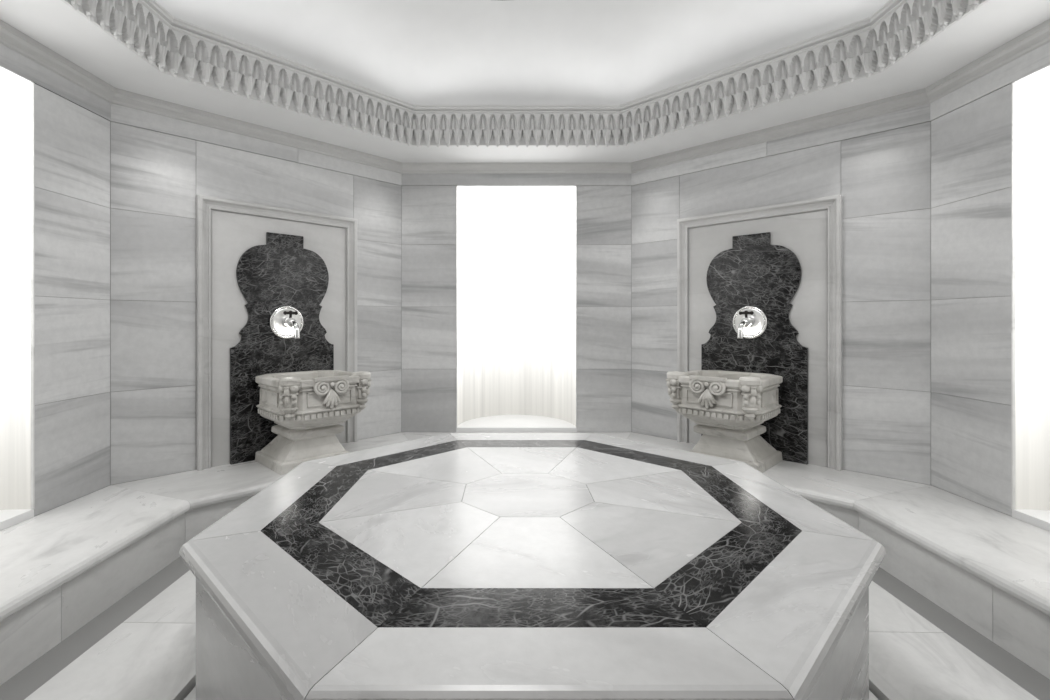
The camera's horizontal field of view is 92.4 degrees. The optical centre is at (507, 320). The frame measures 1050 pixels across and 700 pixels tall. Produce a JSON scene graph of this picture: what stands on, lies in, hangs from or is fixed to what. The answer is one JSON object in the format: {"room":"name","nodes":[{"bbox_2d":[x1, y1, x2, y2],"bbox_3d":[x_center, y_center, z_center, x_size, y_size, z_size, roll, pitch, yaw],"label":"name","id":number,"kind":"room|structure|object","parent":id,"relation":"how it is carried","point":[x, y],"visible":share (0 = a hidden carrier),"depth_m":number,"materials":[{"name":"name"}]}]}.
{"room":"spa","nodes":[
{"label":"spa","id":0,"kind":"room"},
{"bbox_2d":[0,43,110,516],"bbox_3d":[-2.144,-0.053,1.764,0.084,2.355,1.840,0,0,0],"label":"wall","id":1,"kind":"structure","parent":0,"point":[72,123],"depth_m":2.42,"materials":[{"name":"stone"}]},
{"bbox_2d":[0,66,34,530],"bbox_3d":[-2.379,-0.096,1.764,0.551,1.982,0.943,0,0,0],"label":"window","id":2,"kind":"structure","parent":1,"relation":"in","point":[17,93],"depth_m":2.23,"materials":[{"name":"glass"},{"name":"sheer fabric"}]},
{"bbox_2d":[110,104,401,484],"bbox_3d":[-1.497,-0.053,3.327,1.840,2.355,0.084,0,0,-45],"label":"wall","id":3,"kind":"structure","parent":0,"point":[159,165],"depth_m":2.90,"materials":[{"name":"stone"}]},
{"bbox_2d":[196,194,356,470],"bbox_3d":[-1.390,0.068,3.221,1.004,1.604,0.225,0,0,-45],"label":"surround panel","id":4,"kind":"object","parent":3,"relation":"attached to","point":[276,287],"visible":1,"depth_m":3.16,"materials":[{"name":"stone"}]},
{"bbox_2d":[269,306,303,338],"bbox_3d":[-1.378,0.009,3.209,0.216,0.216,0.191,0,0,-45],"label":"water tap","id":5,"kind":"object","parent":4,"relation":"on","point":[285,322],"depth_m":3.24,"materials":[{"name":"silver metal"}]},
{"bbox_2d":[230,232,333,464],"bbox_3d":[-1.454,0.152,3.284,0.655,1.435,0.022,0,0,-45],"label":"backsplash","id":6,"kind":"structure","parent":3,"relation":"attached to","point":[275,274],"depth_m":3.20,"materials":[{"name":"black stone"}]},
{"bbox_2d":[401,174,631,431],"bbox_3d":[0.067,-0.053,3.975,1.840,2.355,0.084,0,0,0],"label":"wall","id":7,"kind":"structure","parent":0,"point":[428,201],"depth_m":3.94,"materials":[{"name":"stone"}]},
{"bbox_2d":[456,186,576,431],"bbox_3d":[0.067,-0.096,4.209,0.943,1.982,0.551,0,0,0],"label":"window","id":8,"kind":"structure","parent":7,"relation":"in","point":[516,246],"depth_m":4.36,"materials":[{"name":"white"}]},
{"bbox_2d":[0,0,1049,162],"bbox_3d":[0.067,-1.660,1.764,4.506,0.879,4.506,0,0,0],"label":"ceiling","id":9,"kind":"structure","parent":0,"point":[417,52],"depth_m":3.16,"materials":[{"name":"paint"}]},
{"bbox_2d":[0,557,1049,699],"bbox_3d":[0.067,1.130,1.764,4.546,0.110,4.546,0,0,0],"label":"floor","id":10,"kind":"structure","parent":0,"point":[142,646],"depth_m":1.63,"materials":[{"name":"stone"}]},
{"bbox_2d":[0,432,1049,684],"bbox_3d":[0.067,0.997,1.764,4.344,0.256,4.344,0,0,0],"label":"bench","id":11,"kind":"object","parent":10,"relation":"on","point":[62,567],"visible":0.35,"depth_m":2.07,"materials":[{"name":"stone"}]},
{"bbox_2d":[255,370,371,474],"bbox_3d":[-1.206,0.590,3.100,0.567,0.559,0.568,0,0,-45],"label":"basin","id":12,"kind":"object","parent":11,"relation":"on","point":[308,408],"visible":1,"depth_m":2.95,"materials":[{"name":"white stone"}]},
{"bbox_2d":[666,370,782,472],"bbox_3d":[1.339,0.590,3.100,0.567,0.559,0.568,0,0,45],"label":"basin","id":13,"kind":"object","parent":11,"relation":"on","point":[728,408],"visible":0.99,"depth_m":2.95,"materials":[{"name":"white stone"}]},
{"bbox_2d":[179,433,885,699],"bbox_3d":[0.067,0.863,1.764,1.921,0.524,1.921,0,0,0],"label":"platform","id":14,"kind":"object","parent":10,"relation":"on","point":[448,566],"visible":1,"depth_m":1.20,"materials":[{"name":"stone"}]},
{"bbox_2d":[631,104,930,484],"bbox_3d":[1.630,-0.053,3.327,1.840,2.355,0.084,0,0,45],"label":"wall","id":15,"kind":"structure","parent":0,"point":[880,166],"depth_m":2.90,"materials":[{"name":"stone"}]},
{"bbox_2d":[61,0,988,146],"bbox_3d":[0.067,-1.356,1.764,3.583,0.276,3.583,0,0,0],"label":"crown molding","id":16,"kind":"structure","parent":15,"relation":"attached to","point":[176,47],"depth_m":2.86,"materials":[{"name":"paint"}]},
{"bbox_2d":[0,19,1049,173],"bbox_3d":[0.067,-1.190,1.764,4.406,0.076,4.406,0,0,0],"label":"trim","id":17,"kind":"structure","parent":15,"relation":"attached to","point":[1038,36],"depth_m":2.96,"materials":[{"name":"stone"}]},
{"bbox_2d":[701,232,807,464],"bbox_3d":[1.587,0.152,3.284,0.022,1.435,0.655,0,0,-45],"label":"backsplash","id":18,"kind":"structure","parent":15,"relation":"attached to","point":[756,272],"depth_m":3.20,"materials":[{"name":"black stone"}]},
{"bbox_2d":[677,194,841,470],"bbox_3d":[1.523,0.068,3.221,1.004,1.604,0.225,0,0,45],"label":"surround panel","id":19,"kind":"object","parent":15,"relation":"attached to","point":[759,289],"visible":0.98,"depth_m":3.17,"materials":[{"name":"stone"}]},
{"bbox_2d":[733,306,767,338],"bbox_3d":[1.511,0.009,3.209,0.216,0.216,0.191,0,0,45],"label":"water tap","id":20,"kind":"object","parent":19,"relation":"on","point":[749,322],"depth_m":3.24,"materials":[{"name":"silver metal"}]},
{"bbox_2d":[930,42,1049,516],"bbox_3d":[2.277,-0.053,1.764,0.084,2.355,1.840,0,0,0],"label":"wall","id":21,"kind":"structure","parent":0,"point":[971,124],"depth_m":2.42,"materials":[{"name":"stone"}]},
{"bbox_2d":[1011,65,1049,530],"bbox_3d":[2.512,-0.096,1.764,0.551,1.982,0.943,0,0,0],"label":"window","id":22,"kind":"structure","parent":21,"relation":"in","point":[1030,94],"depth_m":2.23,"materials":[{"name":"white glass"}]}
]}

